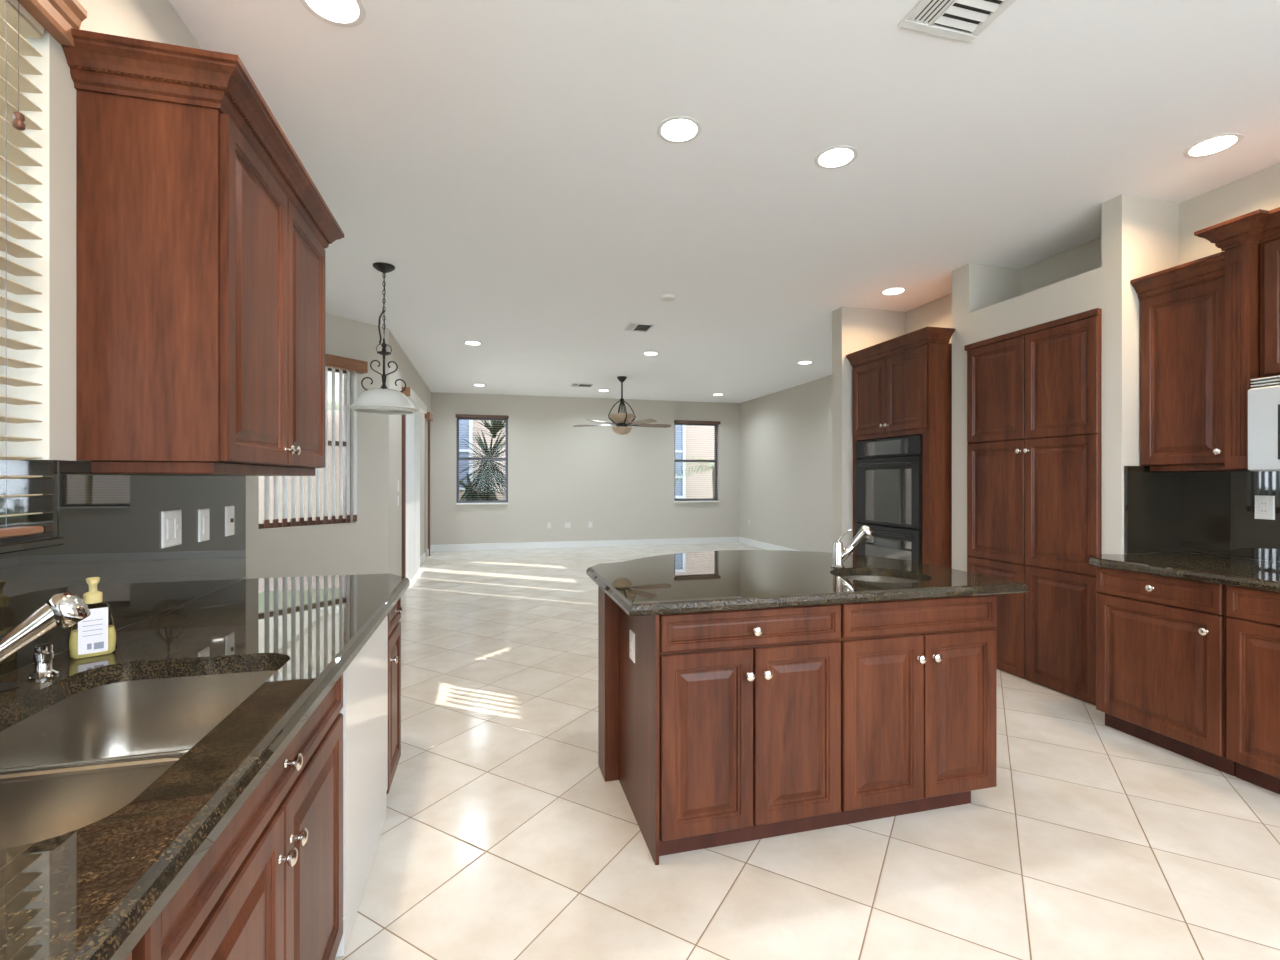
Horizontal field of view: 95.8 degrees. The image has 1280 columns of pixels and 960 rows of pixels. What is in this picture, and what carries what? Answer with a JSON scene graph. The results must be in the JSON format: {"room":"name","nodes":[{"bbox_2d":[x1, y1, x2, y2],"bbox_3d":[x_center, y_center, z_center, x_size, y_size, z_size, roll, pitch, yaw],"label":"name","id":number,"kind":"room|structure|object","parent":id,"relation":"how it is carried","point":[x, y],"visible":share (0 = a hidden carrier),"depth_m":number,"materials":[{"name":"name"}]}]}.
{"room":"kitchen","nodes":[
{"label":"kitchen","id":0,"kind":"room"},
{"bbox_2d":[0,0,227,675],"bbox_3d":[-1.265,-0.150,0.256,0.180,3.000,4.730,0,0,-15],"label":"wall","id":1,"kind":"structure","parent":0,"point":[149,20],"depth_m":1.47,"materials":[{"name":"beige paint"}]},
{"bbox_2d":[0,0,43,537],"bbox_3d":[-1.363,-0.506,0.918,0.083,1.277,1.052,0,0,-15],"label":"horizontal blind","id":2,"kind":"object","parent":1,"relation":"attached to","point":[16,23],"visible":0.99,"depth_m":1.37,"materials":[{"name":"beige plastic"}]},
{"bbox_2d":[0,460,64,553],"bbox_3d":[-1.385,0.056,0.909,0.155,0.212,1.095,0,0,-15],"label":"window","id":3,"kind":"structure","parent":1,"relation":"attached to","point":[47,485],"depth_m":1.43,"materials":[{"name":"glass"}]},
{"bbox_2d":[17,0,86,45],"bbox_3d":[-1.315,-1.167,0.925,0.058,0.095,1.172,0,0,-15],"label":"wood valance","id":4,"kind":"object","parent":1,"relation":"attached to","point":[57,17],"visible":1,"depth_m":1.44,"materials":[{"name":"brown wood"}]},
{"bbox_2d":[0,460,245,676],"bbox_3d":[-1.393,0.193,1.149,0.020,0.486,2.925,0,0,-15],"label":"backsplash","id":5,"kind":"structure","parent":1,"relation":"attached to","point":[109,524],"depth_m":1.73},
{"bbox_2d":[161,510,181,547],"bbox_3d":[-1.589,0.165,1.966,0.011,0.122,0.118,0,0,-15],"label":"light switch","id":6,"kind":"object","parent":5,"relation":"attached to","point":[171,521],"visible":1,"depth_m":1.95,"materials":[{"name":"white plastic"}]},
{"bbox_2d":[175,518,179,537],"bbox_3d":[-1.593,0.165,1.992,0.005,0.066,0.032,0,0,-15],"label":"light switch","id":7,"kind":"object","parent":6,"relation":"attached to","point":[177,520],"depth_m":1.99,"materials":[{"name":"white plastic"}]},
{"bbox_2d":[198,508,209,541],"bbox_3d":[-1.647,0.170,2.186,0.010,0.122,0.078,0,0,-15],"label":"light switch","id":8,"kind":"object","parent":5,"relation":"attached to","point":[203,514],"visible":1,"depth_m":2.17,"materials":[{"name":"white plastic"}]},
{"bbox_2d":[225,506,233,535],"bbox_3d":[-1.700,0.170,2.405,0.016,0.122,0.076,0,0,-15],"label":"light switch","id":9,"kind":"object","parent":5,"relation":"attached to","point":[229,510],"visible":1,"depth_m":2.39,"materials":[{"name":"white plastic"}]},
{"bbox_2d":[61,28,343,475],"bbox_3d":[-1.437,-0.586,2.092,0.406,1.136,1.184,0,0,-15],"label":"upper cabinet","id":10,"kind":"object","parent":1,"relation":"attached to","point":[203,234],"visible":1,"depth_m":1.61,"materials":[{"name":"brown wood"}]},
{"bbox_2d":[245,313,388,578],"bbox_3d":[-3.209,-0.150,5.700,0.180,3.000,1.527,0,0,30],"label":"wall","id":11,"kind":"structure","parent":0,"point":[359,547],"depth_m":5.98,"materials":[{"name":"beige paint"}]},
{"bbox_2d":[259,368,349,528],"bbox_3d":[-3.280,-0.352,5.640,0.058,1.595,0.940,0,0,30],"label":"window","id":12,"kind":"structure","parent":11,"relation":"in","point":[261,525],"depth_m":6.00,"materials":[{"name":"brown metal"}]},
{"bbox_2d":[264,354,367,527],"bbox_3d":[-3.129,-0.399,5.556,0.100,1.652,1.050,0,0,30],"label":"vertical blind","id":13,"kind":"object","parent":12,"relation":"attached to","point":[340,363],"visible":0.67,"depth_m":5.72,"materials":[{"name":"white plastic"}]},
{"bbox_2d":[389,330,430,575],"bbox_3d":[-3.444,-0.150,8.652,0.180,3.000,4.880,0,0,-15],"label":"wall","id":14,"kind":"structure","parent":0,"point":[406,371],"depth_m":7.06,"materials":[{"name":"beige paint"}]},
{"bbox_2d":[402,415,404,576],"bbox_3d":[-2.966,0.150,7.249,0.040,2.400,0.034,0,0,-15],"label":"trim","id":15,"kind":"structure","parent":14,"relation":"attached to","point":[403,416],"depth_m":7.23,"materials":[{"name":"brown"}]},
{"bbox_2d":[405,415,405,576],"bbox_3d":[-3.305,0.130,8.136,0.090,2.440,1.850,0,0,-15],"label":"door","id":16,"kind":"structure","parent":14,"relation":"in","point":[405,415],"depth_m":8.10,"materials":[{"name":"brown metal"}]},
{"bbox_2d":[402,387,426,580],"bbox_3d":[-3.176,0.077,8.184,0.100,2.485,1.942,0,0,-15],"label":"vertical blind","id":17,"kind":"object","parent":14,"relation":"attached to","point":[412,420],"visible":0.93,"depth_m":7.77,"materials":[{"name":"white plastic"}]},
{"bbox_2d":[420,552,425,565],"bbox_3d":[-3.542,1.285,9.422,0.016,0.130,0.700,0,0,-15],"label":"baseboard","id":18,"kind":"structure","parent":14,"relation":"attached to","point":[423,557],"depth_m":9.33,"materials":[{"name":"white"}]},
{"bbox_2d":[428,421,429,555],"bbox_3d":[-3.750,0.150,10.268,0.040,2.400,0.038,0,0,-15],"label":"trim","id":19,"kind":"structure","parent":14,"relation":"attached to","point":[428,421],"depth_m":10.25,"materials":[{"name":"brown"}]},
{"bbox_2d":[425,412,432,420],"bbox_3d":[-3.665,-1.100,10.031,0.084,0.100,0.540,0,0,-15],"label":"valance","id":20,"kind":"object","parent":14,"relation":"attached to","point":[429,417],"visible":0.93,"depth_m":9.87,"materials":[{"name":"brown wood"}]},
{"bbox_2d":[431,392,739,544],"bbox_3d":[-0.913,-0.150,11.737,6.270,3.000,0.180,0,0,-15],"label":"wall","id":21,"kind":"structure","parent":0,"point":[559,472],"depth_m":11.58,"materials":[{"name":"beige paint"}]},
{"bbox_2d":[456,502,507,504],"bbox_3d":[-3.028,0.453,11.111,0.960,0.030,0.150,0,0,-15],"label":"trim","id":22,"kind":"structure","parent":21,"relation":"attached to","point":[498,502],"depth_m":11.02,"materials":[{"name":"white paint"}]},
{"bbox_2d":[457,418,507,502],"bbox_3d":[-3.053,-0.385,11.204,0.960,1.650,0.058,0,0,-15],"label":"window","id":23,"kind":"structure","parent":21,"relation":"in","point":[506,420],"depth_m":11.19,"materials":[{"name":"grey"}]},
{"bbox_2d":[456,414,508,501],"bbox_3d":[-3.025,-0.417,11.096,0.980,1.655,0.120,0,0,-15],"label":"window blind","id":24,"kind":"object","parent":23,"relation":"attached to","point":[457,415],"visible":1,"depth_m":11.09,"materials":[{"name":"brown wood"}]},
{"bbox_2d":[565,522,570,527],"bbox_3d":[-1.436,0.900,11.502,0.115,0.120,0.011,0,0,-15],"label":"wall outlet","id":25,"kind":"object","parent":21,"relation":"attached to","point":[567,524],"visible":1,"depth_m":11.50,"materials":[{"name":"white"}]},
{"bbox_2d":[432,537,738,551],"bbox_3d":[-0.888,1.285,11.641,6.270,0.130,0.016,0,0,-15],"label":"baseboard","id":26,"kind":"structure","parent":21,"relation":"attached to","point":[712,540],"depth_m":11.55,"materials":[{"name":"white"}]},
{"bbox_2d":[675,423,716,500],"bbox_3d":[1.173,-0.385,12.300,0.990,1.650,0.058,0,0,-15],"label":"window","id":27,"kind":"structure","parent":21,"relation":"in","point":[714,425],"depth_m":12.39,"materials":[{"name":"grey"}]},
{"bbox_2d":[674,420,720,499],"bbox_3d":[1.203,-0.417,12.193,1.015,1.655,0.120,0,0,-15],"label":"window blind","id":28,"kind":"object","parent":27,"relation":"attached to","point":[675,421],"visible":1,"depth_m":12.17,"materials":[{"name":"brown wood"}]},
{"bbox_2d":[675,500,719,502],"bbox_3d":[1.197,0.453,12.207,0.990,0.030,0.150,0,0,-15],"label":"trim","id":29,"kind":"structure","parent":21,"relation":"attached to","point":[709,500],"depth_m":12.15,"materials":[{"name":"white paint"}]},
{"bbox_2d":[169,0,1279,402],"bbox_3d":[0.099,-1.710,5.191,9.200,0.120,14.000,0,0,-15],"label":"ceiling","id":30,"kind":"structure","parent":0,"point":[514,173],"depth_m":2.92,"materials":[{"name":"white paint"}]},
{"bbox_2d":[300,0,365,26],"bbox_3d":[-1.064,-1.647,1.997,0.212,0.006,0.212,0,0,-15],"label":"recessed light","id":31,"kind":"object","parent":30,"relation":"in","point":[342,13],"visible":1,"depth_m":2.03,"materials":[{"name":"white"}]},
{"bbox_2d":[348,262,417,414],"bbox_3d":[-1.974,-1.087,4.457,0.494,1.123,0.494,0,0,-15],"label":"pendant lamp","id":32,"kind":"object","parent":30,"relation":"hanging from","point":[383,400],"visible":1,"depth_m":4.39,"materials":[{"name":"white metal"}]},
{"bbox_2d":[464,341,481,344],"bbox_3d":[-2.013,-1.647,6.958,0.212,0.006,0.212,0,0,-15],"label":"recessed light","id":33,"kind":"object","parent":30,"relation":"in","point":[465,342],"visible":1,"depth_m":6.96,"materials":[{"name":"white"}]},
{"bbox_2d":[571,383,593,386],"bbox_3d":[-1.007,-1.645,10.039,0.360,0.010,0.300,0,0,-15],"label":"ceiling vent","id":34,"kind":"object","parent":30,"relation":"in","point":[573,384],"visible":1,"depth_m":10.04,"materials":[{"name":"white metal"}]},
{"bbox_2d":[573,376,670,434],"bbox_3d":[-0.241,-1.188,9.291,1.580,0.924,1.615,0,0,-15],"label":"ceiling fan","id":35,"kind":"object","parent":30,"relation":"hanging from","point":[621,420],"visible":1,"depth_m":9.19,"materials":[{"name":"black metal"}]},
{"bbox_2d":[624,323,654,331],"bbox_3d":[-0.012,-1.645,6.237,0.270,0.010,0.300,0,0,-15],"label":"ceiling vent","id":36,"kind":"object","parent":30,"relation":"in","point":[638,327],"visible":1,"depth_m":6.22,"materials":[{"name":"white metal"}]},
{"bbox_2d":[643,352,658,355],"bbox_3d":[0.141,-1.647,7.537,0.212,0.006,0.212,0,0,-15],"label":"recessed light","id":37,"kind":"object","parent":30,"relation":"in","point":[644,353],"visible":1,"depth_m":7.52,"materials":[{"name":"white"}]},
{"bbox_2d":[660,293,675,301],"bbox_3d":[0.252,-1.631,5.179,0.140,0.038,0.140,0,0,-15],"label":"smoke detector","id":38,"kind":"object","parent":30,"relation":"attached to","point":[667,297],"visible":1,"depth_m":5.14,"materials":[{"name":"white plastic"}]},
{"bbox_2d":[657,116,701,143],"bbox_3d":[0.185,-1.647,2.724,0.212,0.006,0.212,0,0,-15],"label":"recessed light","id":39,"kind":"object","parent":30,"relation":"in","point":[676,129],"visible":1,"depth_m":2.71,"materials":[{"name":"white"}]},
{"bbox_2d":[797,361,812,363],"bbox_3d":[2.316,-1.647,8.112,0.212,0.006,0.212,0,0,-15],"label":"recessed light","id":40,"kind":"object","parent":30,"relation":"in","point":[800,362],"visible":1,"depth_m":8.09,"materials":[{"name":"white"}]},
{"bbox_2d":[814,146,857,168],"bbox_3d":[1.002,-1.647,2.957,0.212,0.006,0.212,0,0,-15],"label":"recessed light","id":41,"kind":"object","parent":30,"relation":"in","point":[835,157],"visible":1,"depth_m":2.95,"materials":[{"name":"white"}]},
{"bbox_2d":[880,287,906,294],"bbox_3d":[2.213,-1.647,5.048,0.212,0.006,0.212,0,0,-15],"label":"recessed light","id":42,"kind":"object","parent":30,"relation":"in","point":[895,290],"visible":1,"depth_m":5.04,"materials":[{"name":"white"}]},
{"bbox_2d":[898,0,1015,42],"bbox_3d":[1.164,-1.644,1.831,0.315,0.011,0.620,0,0,-15],"label":"ceiling vent","id":43,"kind":"object","parent":30,"relation":"in","point":[964,15],"visible":1,"depth_m":2.05,"materials":[{"name":"white metal"}]},
{"bbox_2d":[1183,133,1243,157],"bbox_3d":[2.824,-1.647,2.851,0.212,0.006,0.212,0,0,-15],"label":"recessed light","id":44,"kind":"object","parent":30,"relation":"in","point":[1216,144],"visible":1,"depth_m":2.84,"materials":[{"name":"white"}]},
{"bbox_2d":[740,375,831,552],"bbox_3d":[3.045,-0.150,9.324,0.180,3.000,6.840,0,0,-15],"label":"wall","id":45,"kind":"structure","parent":0,"point":[786,435],"depth_m":10.40,"materials":[{"name":"beige paint"}]},
{"bbox_2d":[739,537,799,550],"bbox_3d":[2.954,1.285,9.280,0.016,0.130,6.480,0,0,-15],"label":"baseboard","id":46,"kind":"structure","parent":45,"relation":"attached to","point":[759,544],"depth_m":11.36,"materials":[{"name":"white"}]},
{"bbox_2d":[335,543,1279,959],"bbox_3d":[0.099,1.410,5.191,9.200,0.120,14.000,0,0,-15],"label":"floor","id":47,"kind":"structure","parent":0,"point":[504,835],"depth_m":2.12,"materials":[{"name":"beige tile"}]},
{"bbox_2d":[125,951,131,959],"bbox_3d":[-0.795,0.916,0.217,0.700,0.868,0.780,0,0,-15],"label":"base cabinet","id":48,"kind":"object","parent":47,"relation":"on","point":[129,957],"visible":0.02,"depth_m":0.66,"materials":[{"name":"brown wood"}]},
{"bbox_2d":[0,573,409,959],"bbox_3d":[-1.054,0.459,1.237,0.719,0.045,2.925,0,0,-15],"label":"countertop","id":49,"kind":"structure","parent":48,"relation":"on","point":[92,891],"depth_m":0.98,"materials":[{"name":"black stone"}]},
{"bbox_2d":[0,682,18,691],"bbox_3d":[-1.341,0.433,1.207,0.062,0.006,0.062,0,0,-15],"label":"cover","id":50,"kind":"object","parent":49,"relation":"on","point":[4,686],"visible":1,"depth_m":1.21,"materials":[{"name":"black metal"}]},
{"bbox_2d":[27,643,58,679],"bbox_3d":[-1.324,0.400,1.280,0.050,0.071,0.058,0,0,-15],"label":"soap dispenser","id":51,"kind":"object","parent":49,"relation":"on","point":[43,653],"visible":1,"depth_m":1.27,"materials":[{"name":"silver metal"}]},
{"bbox_2d":[0,592,90,661],"bbox_3d":[-1.158,0.323,1.018,0.277,0.225,0.064,0,0,-35],"label":"faucet","id":52,"kind":"object","parent":49,"relation":"on","point":[64,610],"visible":1,"depth_m":1.05,"materials":[{"name":"silver metal"}]},
{"bbox_2d":[68,577,116,659],"bbox_3d":[-1.358,0.339,1.435,0.052,0.193,0.090,0,0,43],"label":"soap bottle","id":53,"kind":"object","parent":49,"relation":"on","point":[93,637],"visible":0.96,"depth_m":1.42,"materials":[{"name":"yellow"}]},
{"bbox_2d":[0,671,276,848],"bbox_3d":[-0.980,0.586,1.037,0.457,0.204,0.824,0,0,-15],"label":"sink","id":54,"kind":"object","parent":49,"relation":"in","point":[70,765],"visible":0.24,"depth_m":1.24,"materials":[{"name":"metal"}]},
{"bbox_2d":[132,674,342,959],"bbox_3d":[-1.017,0.916,1.072,0.700,0.868,0.974,0,0,-15],"label":"base cabinet","id":55,"kind":"object","parent":47,"relation":"on","point":[270,885],"visible":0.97,"depth_m":1.12,"materials":[{"name":"brown wood"}]},
{"bbox_2d":[336,615,387,956],"bbox_3d":[-1.236,0.915,1.887,0.655,0.862,0.701,0,0,-15],"label":"dishwasher","id":56,"kind":"object","parent":47,"relation":"on","point":[364,711],"visible":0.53,"depth_m":1.87,"materials":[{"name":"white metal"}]},
{"bbox_2d":[387,598,402,793],"bbox_3d":[-1.365,0.916,2.412,0.700,0.868,0.365,0,0,-15],"label":"base cabinet","id":57,"kind":"object","parent":47,"relation":"on","point":[394,627],"visible":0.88,"depth_m":2.49,"materials":[{"name":"brown wood"}]},
{"bbox_2d":[598,586,996,864],"bbox_3d":[0.665,0.907,2.556,1.578,0.885,0.786,0,0,-15],"label":"kitchen island","id":58,"kind":"object","parent":47,"relation":"on","point":[732,726],"visible":0.98,"depth_m":2.20,"materials":[{"name":"brown wood"}]},
{"bbox_2d":[629,630,634,662],"bbox_3d":[-0.034,0.673,2.342,0.010,0.116,0.072,0,0,-15],"label":"wall outlet","id":59,"kind":"object","parent":58,"relation":"attached to","point":[631,633],"visible":1,"depth_m":2.33,"materials":[{"name":"white plastic"}]},
{"bbox_2d":[586,550,1028,616],"bbox_3d":[0.617,0.445,2.836,1.710,0.040,1.370,0,0,-15],"label":"island countertop","id":60,"kind":"structure","parent":58,"relation":"on","point":[721,580],"depth_m":2.44,"materials":[{"name":"black stone"}]},
{"bbox_2d":[831,525,872,567],"bbox_3d":[1.021,0.320,2.788,0.190,0.209,0.064,0,0,16],"label":"bar faucet","id":61,"kind":"object","parent":60,"relation":"on","point":[840,555],"visible":1,"depth_m":2.78,"materials":[{"name":"silver metal"}]},
{"bbox_2d":[842,576,919,582],"bbox_3d":[1.077,0.550,2.599,0.444,0.168,0.444,0,0,-15],"label":"bar sink","id":62,"kind":"object","parent":60,"relation":"in","point":[885,579],"visible":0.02,"depth_m":2.80,"materials":[{"name":"metal"}]},
{"bbox_2d":[846,326,954,568],"bbox_3d":[2.416,0.082,5.065,0.674,2.537,1.064,0,0,-15],"label":"tall cabinet","id":63,"kind":"object","parent":47,"relation":"on","point":[902,385],"visible":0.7,"depth_m":4.62,"materials":[{"name":"brown wood"}]},
{"bbox_2d":[855,435,921,562],"bbox_3d":[2.384,0.314,5.097,0.624,1.352,0.834,0,0,-15],"label":"wall oven","id":64,"kind":"object","parent":63,"relation":"in","point":[888,471],"visible":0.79,"depth_m":4.95,"materials":[{"name":"black glass"}]},
{"bbox_2d":[964,308,1101,704],"bbox_3d":[2.799,0.163,3.966,0.490,2.370,0.992,0,0,-15],"label":"pantry cabinet","id":65,"kind":"object","parent":47,"relation":"on","point":[1034,393],"visible":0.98,"depth_m":3.79,"materials":[{"name":"brown wood"}]},
{"bbox_2d":[1096,566,1235,775],"bbox_3d":[2.919,0.909,2.983,0.800,0.881,0.572,0,0,-15],"label":"base cabinet","id":66,"kind":"object","parent":47,"relation":"on","point":[1161,640],"visible":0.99,"depth_m":2.85,"materials":[{"name":"brown wood"}]},
{"bbox_2d":[1226,585,1279,794],"bbox_3d":[3.064,0.909,2.424,0.800,0.881,0.572,0,0,-15],"label":"base cabinet","id":67,"kind":"object","parent":47,"relation":"on","point":[1253,615],"visible":0.97,"depth_m":2.52,"materials":[{"name":"brown wood"}]},
{"bbox_3d":[3.261,0.910,1.665,0.800,0.881,0.984,0,0,-15],"label":"base cabinet","id":68,"kind":"object","parent":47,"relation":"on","visible":0},
{"bbox_2d":[1086,552,1279,591],"bbox_3d":[3.106,0.447,2.273,0.804,0.043,2.280,0,0,-15],"label":"countertop","id":69,"kind":"structure","parent":68,"relation":"on","point":[1233,571],"depth_m":2.86,"materials":[{"name":"black stone"}]},
{"bbox_2d":[832,307,904,553],"bbox_3d":[2.849,-0.150,5.822,1.960,3.000,0.160,0,0,-15],"label":"wall","id":70,"kind":"structure","parent":0,"point":[853,329],"depth_m":5.54,"materials":[{"name":"beige paint"}]},
{"bbox_2d":[905,293,951,342],"bbox_3d":[2.825,-0.150,5.196,0.180,3.000,1.040,0,0,-15],"label":"wall","id":71,"kind":"structure","parent":0,"point":[938,312],"depth_m":5.34,"materials":[{"name":"beige paint"}]},
{"bbox_2d":[952,194,1178,571],"bbox_3d":[2.912,-0.150,4.026,0.600,3.000,1.270,0,0,-15],"label":"wall","id":72,"kind":"structure","parent":0,"point":[1140,236],"depth_m":3.44,"materials":[{"name":"beige paint"}]},
{"bbox_2d":[1124,466,1180,553],"bbox_3d":[2.999,0.172,3.381,0.415,0.505,0.018,0,0,-15],"label":"backsplash","id":73,"kind":"structure","parent":72,"relation":"attached to","point":[1152,499],"depth_m":3.37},
{"bbox_2d":[1179,163,1279,561],"bbox_3d":[3.848,-0.150,1.376,0.180,3.000,4.330,0,0,-15],"label":"wall","id":74,"kind":"structure","parent":0,"point":[1261,189],"depth_m":3.25,"materials":[{"name":"beige paint"}]},
{"bbox_2d":[1131,252,1249,471],"bbox_3d":[3.083,-0.603,3.185,0.389,1.107,0.437,0,0,-15],"label":"upper cabinet","id":75,"kind":"object","parent":74,"relation":"attached to","point":[1183,305],"visible":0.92,"depth_m":3.14,"materials":[{"name":"brown wood"}]},
{"bbox_2d":[1181,471,1279,561],"bbox_3d":[3.490,0.172,2.357,0.019,0.505,2.248,0,0,-15],"label":"backsplash","id":76,"kind":"structure","parent":74,"relation":"attached to","point":[1218,507],"depth_m":3.20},
{"bbox_2d":[1255,495,1274,519],"bbox_3d":[3.294,0.145,3.050,0.010,0.125,0.080,0,0,-15],"label":"wall outlet","id":77,"kind":"object","parent":76,"relation":"attached to","point":[1264,505],"visible":1,"depth_m":3.04,"materials":[{"name":"white plastic"}]},
{"bbox_2d":[1260,501,1267,513],"bbox_3d":[3.292,0.145,3.050,0.003,0.068,0.032,0,0,-15],"label":"socket","id":78,"kind":"object","parent":77,"relation":"attached to","point":[1263,504],"depth_m":3.05,"materials":[{"name":"grey plastic"}]},
{"bbox_2d":[1194,207,1279,468],"bbox_3d":[3.208,-0.667,2.563,0.461,1.225,0.990,0,0,-15],"label":"upper cabinet","id":79,"kind":"object","parent":74,"relation":"attached to","point":[1250,242],"visible":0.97,"depth_m":2.84,"materials":[{"name":"brown wood"}]},
{"bbox_2d":[1248,375,1279,470],"bbox_3d":[3.209,-0.267,2.470,0.462,0.450,0.750,0,0,-15],"label":"microwave oven","id":80,"kind":"object","parent":79,"relation":"attached to","point":[1263,400],"visible":1,"depth_m":2.73,"materials":[{"name":"white plastic"}]},
{"label":"outside","id":81,"kind":"structure","parent":0,"visible":0},
{"bbox_3d":[-1.884,1.565,7.259,80.000,0.170,75.000,0,0,-15],"label":"ground","id":82,"kind":"structure","parent":81,"visible":0},
{"bbox_2d":[459,420,505,500],"bbox_3d":[-3.336,-0.080,12.718,2.020,3.125,1.865,0,0,13],"label":"yucca plant","id":83,"kind":"object","parent":82,"relation":"on","point":[480,487],"visible":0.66,"depth_m":12.58,"materials":[{"name":"green plant"}]},
{"bbox_2d":[259,410,713,522],"bbox_3d":[-0.893,-1.585,15.384,18.000,6.129,0.370,0,0,-15],"label":"window","id":84,"kind":"structure","parent":82,"relation":"on","point":[705,449],"depth_m":14.36,"materials":[{"name":"grey"}]},
{"bbox_2d":[675,456,713,497],"bbox_3d":[1.146,0.446,14.453,1.570,2.072,1.561,0,0,34],"label":"palm plant","id":85,"kind":"object","parent":82,"relation":"on","point":[712,468],"visible":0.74,"depth_m":14.38,"materials":[{"name":"green plant"}]},
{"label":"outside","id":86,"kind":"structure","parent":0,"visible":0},
{"bbox_2d":[328,371,338,409],"bbox_3d":[-5.110,-1.405,7.507,3.580,0.570,11.900,0,0,-15],"label":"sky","id":87,"kind":"structure","parent":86,"point":[329,373],"depth_m":7.66,"materials":[{"name":"white"}]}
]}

